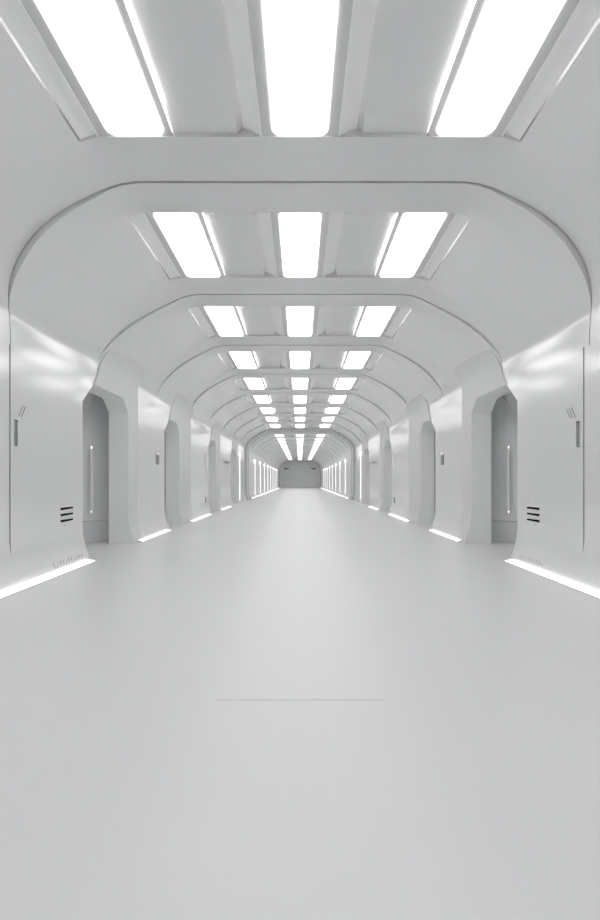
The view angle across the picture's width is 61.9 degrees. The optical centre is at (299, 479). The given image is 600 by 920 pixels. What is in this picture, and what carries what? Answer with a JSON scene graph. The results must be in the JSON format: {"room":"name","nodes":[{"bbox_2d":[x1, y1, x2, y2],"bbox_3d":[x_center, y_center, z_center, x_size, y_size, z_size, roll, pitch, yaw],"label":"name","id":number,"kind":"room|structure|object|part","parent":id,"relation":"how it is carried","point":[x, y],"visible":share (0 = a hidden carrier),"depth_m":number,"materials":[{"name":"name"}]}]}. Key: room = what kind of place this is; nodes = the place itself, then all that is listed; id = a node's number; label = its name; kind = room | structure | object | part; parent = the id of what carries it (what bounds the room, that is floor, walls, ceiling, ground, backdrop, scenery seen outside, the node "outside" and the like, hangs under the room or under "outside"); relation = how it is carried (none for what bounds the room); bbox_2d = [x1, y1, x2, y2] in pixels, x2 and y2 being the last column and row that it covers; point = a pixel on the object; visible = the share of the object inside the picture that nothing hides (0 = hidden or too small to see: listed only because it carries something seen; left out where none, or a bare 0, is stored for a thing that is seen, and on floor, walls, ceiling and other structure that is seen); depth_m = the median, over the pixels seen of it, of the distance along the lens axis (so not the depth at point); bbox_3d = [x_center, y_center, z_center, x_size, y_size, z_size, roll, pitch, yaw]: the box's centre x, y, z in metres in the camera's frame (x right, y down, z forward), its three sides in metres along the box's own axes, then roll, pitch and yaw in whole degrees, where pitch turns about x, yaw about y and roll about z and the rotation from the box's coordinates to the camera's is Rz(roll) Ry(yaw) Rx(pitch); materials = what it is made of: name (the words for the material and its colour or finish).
{"room":"spaceship corridor","nodes":[
{"label":"spaceship corridor","id":0,"kind":"room"},
{"bbox_2d":[0,340,279,590],"bbox_3d":[-4.618,-0.225,52.000,0.565,3.750,116.000,0,0,0],"label":"wall","id":1,"kind":"structure","parent":0,"point":[40,476],"depth_m":9.03,"materials":[{"name":"white"}]},
{"bbox_2d":[14,419,17,446],"bbox_3d":[-4.488,-0.736,7.900,0.012,0.428,0.120,0,0,0],"label":"door handle","id":2,"kind":"object","parent":1,"relation":"attached to","point":[15,421],"visible":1,"depth_m":7.89,"materials":[{"name":"grey metal"}]},
{"bbox_2d":[61,506,73,521],"bbox_3d":[-4.477,0.680,9.712,0.022,0.387,0.684,0,0,0],"label":"air vent","id":3,"kind":"object","parent":1,"relation":"in","point":[66,507],"visible":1,"depth_m":9.60,"materials":[{"name":"black metal"}]},
{"bbox_2d":[53,554,81,567],"bbox_3d":[-4.354,1.512,9.416,0.047,0.095,1.152,0,0,0],"label":"tick mark","id":4,"kind":"object","parent":1,"relation":"attached to","point":[78,554],"visible":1,"depth_m":9.40,"materials":[{"name":"grey"}]},
{"bbox_2d":[83,350,145,542],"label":"door","id":5,"kind":"structure","parent":1,"relation":"in","point":[110,407],"depth_m":13.08,"materials":[{"name":"white"}]},
{"bbox_2d":[90,446,94,512],"bbox_3d":[-5.460,-0.010,13.178,0.080,1.740,0.204,0,0,0],"label":"door handle","id":6,"kind":"object","parent":5,"relation":"attached to","point":[91,448],"visible":1,"depth_m":13.09,"materials":[{"name":"white metal"}]},
{"bbox_2d":[156,448,159,464],"bbox_3d":[-4.482,-0.739,15.741,0.024,0.512,0.333,0,0,0],"label":"wall switch","id":7,"kind":"object","parent":1,"relation":"attached to","point":[157,453],"visible":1,"depth_m":15.68,"materials":[{"name":"grey plastic"}]},
{"bbox_3d":[-4.485,-0.630,15.750,0.018,0.300,0.320,0,0,0],"label":"plate","id":8,"kind":"part","parent":7,"relation":"part of","materials":[{"name":"grey plastic"}]},
{"bbox_2d":[165,394,194,524],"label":"door","id":9,"kind":"structure","parent":1,"relation":"in","point":[178,510],"depth_m":18.50,"materials":[{"name":"white"}]},
{"bbox_2d":[205,454,206,469],"bbox_3d":[-4.486,-0.860,23.850,0.016,0.720,0.260,0,0,0],"label":"indicator","id":10,"kind":"object","parent":1,"relation":"attached to","point":[205,454],"visible":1,"depth_m":23.85,"materials":[{"name":"white plastic"}]},
{"bbox_2d":[208,421,223,510],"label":"door","id":11,"kind":"structure","parent":1,"relation":"in","point":[214,500],"depth_m":26.60,"materials":[{"name":"white metal"}]},
{"bbox_2d":[231,435,240,503],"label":"door","id":12,"kind":"structure","parent":1,"relation":"in","point":[234,453],"depth_m":35.00,"materials":[{"name":"white"}]},
{"bbox_2d":[238,452,239,498],"bbox_3d":[-4.420,-0.235,36.400,0.140,3.530,0.220,0,0,0],"label":"wall light","id":13,"kind":"object","parent":1,"relation":"attached to","point":[239,452],"visible":0.85,"depth_m":36.32,"materials":[{"name":"white plastic"}]},
{"bbox_2d":[239,456,239,498],"bbox_3d":[-4.385,-0.125,36.400,0.070,3.250,0.060,0,0,0],"label":"diffuser","id":14,"kind":"object","parent":13,"relation":"attached to","point":[239,456],"depth_m":36.37,"materials":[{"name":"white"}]},
{"bbox_2d":[254,460,254,492],"bbox_3d":[-4.420,-0.235,48.800,0.140,3.530,0.220,0,0,0],"label":"wall light","id":15,"kind":"object","parent":1,"relation":"attached to","point":[254,460],"visible":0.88,"depth_m":48.90,"materials":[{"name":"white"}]},
{"bbox_2d":[259,462,260,492],"bbox_3d":[-4.420,-0.235,55.300,0.140,3.530,0.220,0,0,0],"label":"wall light","id":16,"kind":"object","parent":1,"relation":"attached to","point":[259,462],"visible":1,"depth_m":55.23,"materials":[{"name":"white plastic"}]},
{"bbox_2d":[0,488,599,919],"bbox_3d":[0.000,1.652,52.000,12.800,0.004,116.000,0,0,0],"label":"floor","id":17,"kind":"structure","parent":0,"point":[280,703],"depth_m":3.32,"materials":[{"name":"white"}]},
{"bbox_2d":[0,559,94,598],"bbox_3d":[-4.238,1.627,2.100,0.180,0.047,16.100,0,0,0],"label":"floor light","id":18,"kind":"object","parent":17,"relation":"on","point":[12,590],"visible":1,"depth_m":8.18,"materials":[{"name":"white plastic"}]},
{"bbox_2d":[138,529,170,541],"bbox_3d":[-4.263,1.627,14.800,0.130,0.047,3.000,0,0,0],"label":"floor light","id":19,"kind":"object","parent":17,"relation":"on","point":[167,530],"visible":1,"depth_m":14.50,"materials":[{"name":"white plastic"}]},
{"bbox_2d":[190,514,211,521],"bbox_3d":[-4.263,1.627,21.700,0.130,0.047,4.200,0,0,0],"label":"floor light","id":20,"kind":"object","parent":17,"relation":"on","point":[204,516],"visible":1,"depth_m":21.36,"materials":[{"name":"white plastic"}]},
{"bbox_2d":[245,429,354,499],"bbox_3d":[0.000,-1.270,41.675,8.960,5.840,1.450,0,0,0],"label":"arch","id":21,"kind":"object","parent":17,"relation":"on","point":[268,431],"depth_m":41.12,"materials":[{"name":"grey"}]},
{"bbox_2d":[388,514,409,521],"bbox_3d":[4.263,1.627,21.700,0.130,0.047,4.200,0,0,0],"label":"floor light","id":22,"kind":"object","parent":17,"relation":"on","point":[395,516],"visible":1,"depth_m":21.36,"materials":[{"name":"white plastic"}]},
{"bbox_2d":[429,529,461,541],"bbox_3d":[4.263,1.627,14.800,0.130,0.047,3.000,0,0,0],"label":"floor light","id":23,"kind":"object","parent":17,"relation":"on","point":[431,530],"visible":1,"depth_m":14.50,"materials":[{"name":"white plastic"}]},
{"bbox_2d":[505,559,599,598],"bbox_3d":[4.238,1.627,2.100,0.180,0.047,16.100,0,0,0],"label":"floor light","id":24,"kind":"object","parent":17,"relation":"on","point":[587,590],"visible":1,"depth_m":8.18,"materials":[{"name":"white plastic"}]},
{"bbox_2d":[0,0,599,469],"bbox_3d":[0.000,-3.215,52.000,9.056,2.230,116.000,0,0,0],"label":"ceiling","id":25,"kind":"structure","parent":0,"point":[80,282],"depth_m":7.57,"materials":[{"name":"white"}]},
{"bbox_2d":[0,0,172,139],"bbox_3d":[-2.122,-4.232,4.855,1.137,0.135,2.548,0,0,0],"label":"ceiling light","id":26,"kind":"object","parent":25,"relation":"attached to","point":[90,56],"visible":0.99,"depth_m":5.04,"materials":[{"name":"grey plastic"}]},
{"bbox_3d":[-2.475,-4.224,4.855,0.018,0.032,2.542,0,0,0],"label":"edge trim","id":27,"kind":"part","parent":26,"relation":"part of","materials":[{"name":"white plastic"}]},
{"bbox_2d":[130,213,224,278],"bbox_3d":[-2.122,-4.232,9.115,1.137,0.135,2.548,0,0,0],"label":"ceiling light","id":28,"kind":"object","parent":25,"relation":"attached to","point":[183,244],"visible":0.84,"depth_m":8.88,"materials":[{"name":"grey plastic"}]},
{"bbox_3d":[-2.475,-4.224,9.115,0.018,0.032,2.542,0,0,0],"label":"edge trim","id":29,"kind":"part","parent":28,"relation":"part of","materials":[{"name":"white plastic"}]},
{"bbox_2d":[154,213,219,276],"bbox_3d":[-1.985,-4.220,9.115,0.690,0.030,2.510,0,0,0],"label":"diffuser","id":30,"kind":"object","parent":28,"relation":"attached to","point":[185,234],"depth_m":8.89,"materials":[{"name":"white plastic"}]},
{"bbox_2d":[190,306,246,337],"bbox_3d":[-2.122,-4.232,13.375,1.137,0.135,2.548,0,0,0],"label":"ceiling light","id":31,"kind":"object","parent":25,"relation":"attached to","point":[214,320],"visible":0.84,"depth_m":13.18,"materials":[{"name":"grey plastic"}]},
{"bbox_2d":[205,306,242,335],"bbox_3d":[-1.985,-4.220,13.375,0.690,0.030,2.510,0,0,0],"label":"diffuser","id":32,"kind":"object","parent":31,"relation":"attached to","point":[225,320],"depth_m":13.18,"materials":[{"name":"white plastic"}]},
{"bbox_2d":[218,352,258,369],"bbox_3d":[-2.122,-4.232,17.635,1.137,0.135,2.548,0,0,0],"label":"ceiling light","id":33,"kind":"object","parent":25,"relation":"attached to","point":[241,360],"visible":0.83,"depth_m":17.59,"materials":[{"name":"grey plastic"}]},
{"bbox_2d":[229,352,255,368],"bbox_3d":[-1.985,-4.220,17.635,0.690,0.030,2.510,0,0,0],"label":"diffuser","id":34,"kind":"object","parent":33,"relation":"attached to","point":[241,360],"depth_m":17.55,"materials":[{"name":"white plastic"}]},
{"bbox_2d":[235,378,265,389],"bbox_3d":[-2.122,-4.232,21.895,1.137,0.135,2.548,0,0,0],"label":"ceiling light","id":35,"kind":"object","parent":25,"relation":"attached to","point":[244,383],"visible":0.84,"depth_m":21.79,"materials":[{"name":"grey plastic"}]},
{"bbox_2d":[244,378,263,388],"bbox_3d":[-1.985,-4.220,21.895,0.690,0.030,2.510,0,0,0],"label":"diffuser","id":36,"kind":"object","parent":35,"relation":"attached to","point":[251,383],"depth_m":21.79,"materials":[{"name":"white plastic"}]},
{"bbox_2d":[247,396,271,403],"bbox_3d":[-2.122,-4.232,26.155,1.137,0.135,2.548,0,0,0],"label":"ceiling light","id":37,"kind":"object","parent":25,"relation":"attached to","point":[252,399],"visible":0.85,"depth_m":26.12,"materials":[{"name":"grey plastic"}]},
{"bbox_2d":[254,396,269,402],"bbox_3d":[-1.985,-4.220,26.155,0.690,0.030,2.510,0,0,0],"label":"diffuser","id":38,"kind":"object","parent":37,"relation":"attached to","point":[257,399],"depth_m":26.12,"materials":[{"name":"white plastic"}]},
{"bbox_2d":[254,408,274,413],"bbox_3d":[-2.122,-4.232,30.415,1.137,0.135,2.548,0,0,0],"label":"ceiling light","id":39,"kind":"object","parent":25,"relation":"attached to","point":[258,410],"visible":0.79,"depth_m":30.36,"materials":[{"name":"grey plastic"}]},
{"bbox_2d":[260,408,273,413],"bbox_3d":[-1.985,-4.220,30.415,0.690,0.030,2.510,0,0,0],"label":"diffuser","id":40,"kind":"object","parent":39,"relation":"attached to","point":[263,410],"depth_m":30.31,"materials":[{"name":"white plastic"}]},
{"bbox_2d":[260,417,277,421],"bbox_3d":[-2.122,-4.232,34.675,1.137,0.135,2.548,0,0,0],"label":"ceiling light","id":41,"kind":"object","parent":25,"relation":"attached to","point":[263,419],"visible":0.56,"depth_m":34.62,"materials":[{"name":"grey plastic"}]},
{"bbox_2d":[265,417,276,420],"bbox_3d":[-1.985,-4.220,34.675,0.690,0.030,2.510,0,0,0],"label":"diffuser","id":42,"kind":"object","parent":41,"relation":"attached to","point":[266,418],"depth_m":34.53,"materials":[{"name":"white plastic"}]},
{"bbox_2d":[265,424,280,427],"bbox_3d":[-2.122,-4.232,38.935,1.137,0.135,2.548,0,0,0],"label":"ceiling light","id":43,"kind":"object","parent":25,"relation":"attached to","point":[266,425],"visible":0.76,"depth_m":38.94,"materials":[{"name":"grey plastic"}]},
{"bbox_2d":[269,424,279,427],"bbox_3d":[-1.985,-4.220,38.935,0.690,0.030,2.510,0,0,0],"label":"diffuser","id":44,"kind":"object","parent":43,"relation":"attached to","point":[270,425],"depth_m":39.00,"materials":[{"name":"white plastic"}]},
{"bbox_2d":[222,0,377,136],"bbox_3d":[0.000,-4.263,4.855,1.400,0.115,2.548,0,0,0],"label":"ceiling light","id":45,"kind":"object","parent":25,"relation":"attached to","point":[300,66],"visible":1,"depth_m":5.05,"materials":[{"name":"grey plastic"}]},
{"bbox_3d":[-0.477,-4.224,4.855,0.018,0.032,2.542,0,0,0],"label":"edge trim","id":46,"kind":"part","parent":45,"relation":"part of","materials":[{"name":"white plastic"}]},
{"bbox_2d":[262,0,337,135],"bbox_3d":[0.000,-4.220,4.855,0.670,0.030,2.510,0,0,0],"label":"diffuser","id":47,"kind":"object","parent":45,"relation":"attached to","point":[300,37],"depth_m":5.05,"materials":[{"name":"white plastic"}]},
{"bbox_3d":[0.477,-4.224,4.855,0.018,0.032,2.542,0,0,0],"label":"edge trim","id":48,"kind":"part","parent":45,"relation":"part of","materials":[{"name":"white"}]},
{"bbox_2d":[257,213,342,276],"bbox_3d":[0.000,-4.263,9.115,1.400,0.115,2.548,0,0,0],"label":"ceiling light","id":49,"kind":"object","parent":25,"relation":"attached to","point":[293,244],"visible":0.9,"depth_m":8.89,"materials":[{"name":"grey plastic"}]},
{"bbox_3d":[-0.477,-4.224,9.115,0.018,0.032,2.542,0,0,0],"label":"edge trim","id":50,"kind":"part","parent":49,"relation":"part of","materials":[{"name":"white"}]},
{"bbox_2d":[279,213,320,276],"bbox_3d":[0.000,-4.220,9.115,0.670,0.030,2.510,0,0,0],"label":"diffuser","id":51,"kind":"object","parent":49,"relation":"attached to","point":[299,233],"depth_m":8.93,"materials":[{"name":"white plastic"}]},
{"bbox_3d":[0.477,-4.224,9.115,0.018,0.032,2.542,0,0,0],"label":"edge trim","id":52,"kind":"part","parent":49,"relation":"part of","materials":[{"name":"white"}]},
{"bbox_2d":[272,306,327,335],"bbox_3d":[0.000,-4.263,13.375,1.400,0.115,2.548,0,0,0],"label":"ceiling light","id":53,"kind":"object","parent":25,"relation":"attached to","point":[288,320],"visible":0.91,"depth_m":13.21,"materials":[{"name":"grey plastic"}]},
{"bbox_2d":[286,306,313,335],"bbox_3d":[0.000,-4.220,13.375,0.670,0.030,2.510,0,0,0],"label":"diffuser","id":54,"kind":"object","parent":53,"relation":"attached to","point":[299,319],"depth_m":13.25,"materials":[{"name":"white plastic"}]},
{"bbox_2d":[279,352,320,368],"bbox_3d":[0.000,-4.263,17.635,1.400,0.115,2.548,0,0,0],"label":"ceiling light","id":55,"kind":"object","parent":25,"relation":"attached to","point":[294,360],"visible":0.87,"depth_m":17.59,"materials":[{"name":"grey plastic"}]},
{"bbox_2d":[290,352,309,368],"bbox_3d":[0.000,-4.220,17.635,0.670,0.030,2.510,0,0,0],"label":"diffuser","id":56,"kind":"object","parent":55,"relation":"attached to","point":[298,360],"depth_m":17.60,"materials":[{"name":"white plastic"}]},
{"bbox_2d":[284,378,315,388],"bbox_3d":[0.000,-4.263,21.895,1.400,0.115,2.548,0,0,0],"label":"ceiling light","id":57,"kind":"object","parent":25,"relation":"attached to","point":[291,383],"visible":0.84,"depth_m":21.79,"materials":[{"name":"grey plastic"}]},
{"bbox_2d":[292,378,307,388],"bbox_3d":[0.000,-4.220,21.895,0.670,0.030,2.510,0,0,0],"label":"diffuser","id":58,"kind":"object","parent":57,"relation":"attached to","point":[297,383],"depth_m":21.79,"materials":[{"name":"white plastic"}]},
{"bbox_2d":[286,396,313,402],"bbox_3d":[0.000,-4.263,26.155,1.400,0.115,2.548,0,0,0],"label":"ceiling light","id":59,"kind":"object","parent":25,"relation":"attached to","point":[292,399],"visible":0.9,"depth_m":26.16,"materials":[{"name":"grey plastic"}]},
{"bbox_2d":[293,396,306,402],"bbox_3d":[0.000,-4.220,26.155,0.670,0.030,2.510,0,0,0],"label":"diffuser","id":60,"kind":"object","parent":59,"relation":"attached to","point":[296,399],"depth_m":26.12,"materials":[{"name":"white plastic"}]},
{"bbox_2d":[288,408,311,413],"bbox_3d":[0.000,-4.263,30.415,1.400,0.115,2.548,0,0,0],"label":"ceiling light","id":61,"kind":"object","parent":25,"relation":"attached to","point":[291,410],"visible":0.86,"depth_m":30.41,"materials":[{"name":"grey plastic"}]},
{"bbox_2d":[294,408,305,413],"bbox_3d":[0.000,-4.220,30.415,0.670,0.030,2.510,0,0,0],"label":"diffuser","id":62,"kind":"object","parent":61,"relation":"attached to","point":[296,410],"depth_m":30.25,"materials":[{"name":"white plastic"}]},
{"bbox_2d":[290,417,309,420],"bbox_3d":[0.000,-4.263,34.675,1.400,0.115,2.548,0,0,0],"label":"ceiling light","id":63,"kind":"object","parent":25,"relation":"attached to","point":[291,418],"visible":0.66,"depth_m":34.75,"materials":[{"name":"grey plastic"}]},
{"bbox_2d":[295,417,304,420],"bbox_3d":[0.000,-4.220,34.675,0.670,0.030,2.510,0,0,0],"label":"diffuser","id":64,"kind":"object","parent":63,"relation":"attached to","point":[296,418],"depth_m":34.47,"materials":[{"name":"white plastic"}]},
{"bbox_2d":[291,424,308,427],"bbox_3d":[0.000,-4.263,38.935,1.400,0.115,2.548,0,0,0],"label":"ceiling light","id":65,"kind":"object","parent":25,"relation":"attached to","point":[292,425],"visible":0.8,"depth_m":38.96,"materials":[{"name":"grey plastic"}]},
{"bbox_2d":[296,424,303,427],"bbox_3d":[0.000,-4.220,38.935,0.670,0.030,2.510,0,0,0],"label":"diffuser","id":66,"kind":"object","parent":65,"relation":"attached to","point":[297,425],"depth_m":38.94,"materials":[{"name":"white plastic"}]},
{"bbox_2d":[319,424,334,427],"bbox_3d":[2.122,-4.232,38.935,1.137,0.135,2.548,0,0,0],"label":"ceiling light","id":67,"kind":"object","parent":25,"relation":"attached to","point":[321,425],"visible":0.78,"depth_m":38.94,"materials":[{"name":"grey plastic"}]},
{"bbox_2d":[320,424,330,427],"bbox_3d":[1.985,-4.220,38.935,0.690,0.030,2.510,0,0,0],"label":"diffuser","id":68,"kind":"object","parent":67,"relation":"attached to","point":[321,425],"depth_m":39.00,"materials":[{"name":"white plastic"}]},
{"bbox_2d":[322,417,339,421],"bbox_3d":[2.122,-4.232,34.675,1.137,0.135,2.548,0,0,0],"label":"ceiling light","id":69,"kind":"object","parent":25,"relation":"attached to","point":[336,419],"visible":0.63,"depth_m":34.62,"materials":[{"name":"grey plastic"}]},
{"bbox_2d":[323,417,334,420],"bbox_3d":[1.985,-4.220,34.675,0.690,0.030,2.510,0,0,0],"label":"diffuser","id":70,"kind":"object","parent":69,"relation":"attached to","point":[324,418],"depth_m":34.53,"materials":[{"name":"white plastic"}]},
{"bbox_2d":[325,408,345,413],"bbox_3d":[2.122,-4.232,30.415,1.137,0.135,2.548,0,0,0],"label":"ceiling light","id":71,"kind":"object","parent":25,"relation":"attached to","point":[327,410],"visible":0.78,"depth_m":30.36,"materials":[{"name":"grey plastic"}]},
{"bbox_2d":[326,408,339,413],"bbox_3d":[1.985,-4.220,30.415,0.690,0.030,2.510,0,0,0],"label":"diffuser","id":72,"kind":"object","parent":71,"relation":"attached to","point":[328,410],"depth_m":30.31,"materials":[{"name":"white plastic"}]},
{"bbox_2d":[328,396,352,403],"bbox_3d":[2.122,-4.232,26.155,1.137,0.135,2.548,0,0,0],"label":"ceiling light","id":73,"kind":"object","parent":25,"relation":"attached to","point":[333,399],"visible":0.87,"depth_m":26.12,"materials":[{"name":"grey plastic"}]},
{"bbox_2d":[330,396,345,402],"bbox_3d":[1.985,-4.220,26.155,0.690,0.030,2.510,0,0,0],"label":"diffuser","id":74,"kind":"object","parent":73,"relation":"attached to","point":[333,399],"depth_m":26.12,"materials":[{"name":"white plastic"}]},
{"bbox_2d":[334,378,364,389],"bbox_3d":[2.122,-4.232,21.895,1.137,0.135,2.548,0,0,0],"label":"ceiling light","id":75,"kind":"object","parent":25,"relation":"attached to","point":[341,383],"visible":0.84,"depth_m":21.79,"materials":[{"name":"grey plastic"}]},
{"bbox_2d":[336,378,355,388],"bbox_3d":[1.985,-4.220,21.895,0.690,0.030,2.510,0,0,0],"label":"diffuser","id":76,"kind":"object","parent":75,"relation":"attached to","point":[341,383],"depth_m":21.79,"materials":[{"name":"white plastic"}]},
{"bbox_2d":[341,352,381,369],"bbox_3d":[2.122,-4.232,17.635,1.137,0.135,2.548,0,0,0],"label":"ceiling light","id":77,"kind":"object","parent":25,"relation":"attached to","point":[352,360],"visible":0.83,"depth_m":17.59,"materials":[{"name":"grey plastic"}]},
{"bbox_2d":[344,352,370,368],"bbox_3d":[1.985,-4.220,17.635,0.690,0.030,2.510,0,0,0],"label":"diffuser","id":78,"kind":"object","parent":77,"relation":"attached to","point":[353,360],"depth_m":17.55,"materials":[{"name":"white plastic"}]},
{"bbox_2d":[353,306,409,337],"bbox_3d":[2.122,-4.232,13.375,1.137,0.135,2.548,0,0,0],"label":"ceiling light","id":79,"kind":"object","parent":25,"relation":"attached to","point":[372,320],"visible":0.87,"depth_m":13.18,"materials":[{"name":"grey plastic"}]},
{"bbox_2d":[357,306,394,335],"bbox_3d":[1.985,-4.220,13.375,0.690,0.030,2.510,0,0,0],"label":"diffuser","id":80,"kind":"object","parent":79,"relation":"attached to","point":[374,320],"depth_m":13.18,"materials":[{"name":"white plastic"}]},
{"bbox_2d":[375,213,469,278],"bbox_3d":[2.122,-4.232,9.115,1.137,0.135,2.548,0,0,0],"label":"ceiling light","id":81,"kind":"object","parent":25,"relation":"attached to","point":[416,244],"visible":0.84,"depth_m":8.88,"materials":[{"name":"grey plastic"}]},
{"bbox_2d":[380,213,445,276],"bbox_3d":[1.985,-4.220,9.115,0.690,0.030,2.510,0,0,0],"label":"diffuser","id":82,"kind":"object","parent":81,"relation":"attached to","point":[414,234],"depth_m":8.89,"materials":[{"name":"white plastic"}]},
{"bbox_3d":[2.475,-4.224,9.115,0.018,0.032,2.542,0,0,0],"label":"edge trim","id":83,"kind":"part","parent":81,"relation":"part of","materials":[{"name":"white"}]},
{"bbox_2d":[427,0,599,139],"bbox_3d":[2.122,-4.232,4.855,1.137,0.135,2.548,0,0,0],"label":"ceiling light","id":84,"kind":"object","parent":25,"relation":"attached to","point":[509,56],"visible":0.99,"depth_m":5.04,"materials":[{"name":"grey plastic"}]},
{"bbox_3d":[2.475,-4.224,4.855,0.018,0.032,2.542,0,0,0],"label":"edge trim","id":85,"kind":"part","parent":84,"relation":"part of","materials":[{"name":"white plastic"}]},
{"bbox_2d":[280,461,319,487],"bbox_3d":[0.000,-1.275,110.000,8.980,5.850,0.001,0,0,0],"label":"wall","id":86,"kind":"structure","parent":0,"point":[299,475],"depth_m":109.99,"materials":[{"name":"grey"}]},
{"bbox_2d":[320,340,599,590],"bbox_3d":[4.617,-0.225,52.000,0.565,3.750,116.000,0,0,0],"label":"wall","id":87,"kind":"structure","parent":0,"point":[563,479],"depth_m":9.03,"materials":[{"name":"white"}]},
{"bbox_2d":[339,462,340,489],"bbox_3d":[4.430,-0.235,55.300,0.120,3.530,0.220,0,0,0],"label":"wall light","id":88,"kind":"object","parent":87,"relation":"attached to","point":[339,462],"visible":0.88,"depth_m":55.19,"materials":[{"name":"white plastic"}]},
{"bbox_2d":[345,459,345,492],"bbox_3d":[4.430,-0.235,48.800,0.120,3.530,0.220,0,0,0],"label":"wall light","id":89,"kind":"object","parent":87,"relation":"attached to","point":[345,459],"visible":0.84,"depth_m":48.77,"materials":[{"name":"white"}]},
{"bbox_2d":[360,452,361,498],"bbox_3d":[4.430,-0.235,36.400,0.120,3.530,0.220,0,0,0],"label":"wall light","id":90,"kind":"object","parent":87,"relation":"attached to","point":[360,452],"visible":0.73,"depth_m":36.32,"materials":[{"name":"white plastic"}]},
{"bbox_2d":[360,456,360,498],"bbox_3d":[4.415,-0.125,36.400,0.070,3.250,0.060,0,0,0],"label":"diffuser","id":91,"kind":"object","parent":90,"relation":"attached to","point":[360,456],"depth_m":36.37,"materials":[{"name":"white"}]},
{"bbox_2d":[359,435,368,503],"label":"door","id":92,"kind":"structure","parent":87,"relation":"in","point":[365,453],"depth_m":35.00,"materials":[{"name":"white metal"}]},
{"bbox_2d":[376,421,391,510],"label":"door","id":93,"kind":"structure","parent":87,"relation":"in","point":[385,500],"depth_m":26.60,"materials":[{"name":"white metal"}]},
{"bbox_2d":[393,454,394,469],"bbox_3d":[4.486,-0.860,23.850,0.016,0.720,0.260,0,0,0],"label":"indicator","id":94,"kind":"object","parent":87,"relation":"attached to","point":[394,454],"visible":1,"depth_m":23.85,"materials":[{"name":"white plastic"}]},
{"bbox_2d":[405,394,434,524],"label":"door","id":95,"kind":"structure","parent":87,"relation":"in","point":[421,510],"depth_m":18.50,"materials":[{"name":"white metal"}]},
{"bbox_2d":[440,448,443,464],"bbox_3d":[4.482,-0.739,15.741,0.024,0.512,0.333,0,0,0],"label":"wall switch","id":96,"kind":"object","parent":87,"relation":"attached to","point":[441,453],"visible":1,"depth_m":15.68,"materials":[{"name":"grey plastic"}]},
{"bbox_3d":[4.485,-0.630,15.750,0.018,0.300,0.320,0,0,0],"label":"plate","id":97,"kind":"part","parent":96,"relation":"part of","materials":[{"name":"grey plastic"}]},
{"bbox_2d":[454,350,516,542],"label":"door","id":98,"kind":"structure","parent":87,"relation":"in","point":[489,407],"depth_m":13.08,"materials":[{"name":"white"}]},
{"bbox_2d":[505,446,509,512],"bbox_3d":[5.460,-0.010,13.178,0.080,1.740,0.204,0,0,0],"label":"door handle","id":99,"kind":"object","parent":98,"relation":"attached to","point":[508,448],"visible":1,"depth_m":13.09,"materials":[{"name":"white metal"}]},
{"bbox_2d":[518,554,541,566],"bbox_3d":[4.355,1.510,9.481,0.045,0.090,1.022,0,0,0],"label":"tick mark","id":100,"kind":"object","parent":87,"relation":"attached to","point":[518,554],"visible":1,"depth_m":9.43,"materials":[{"name":"grey"}]},
{"bbox_2d":[523,500,538,521],"bbox_3d":[4.477,0.625,9.702,0.022,0.497,0.664,0,0,0],"label":"air vent","id":101,"kind":"object","parent":87,"relation":"in","point":[529,507],"visible":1,"depth_m":9.60,"materials":[{"name":"black metal"}]},
{"bbox_2d":[576,421,579,447],"bbox_3d":[4.488,-0.736,8.070,0.012,0.428,0.120,0,0,0],"label":"door handle","id":102,"kind":"object","parent":87,"relation":"attached to","point":[577,422],"visible":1,"depth_m":8.07,"materials":[{"name":"grey metal"}]}
]}

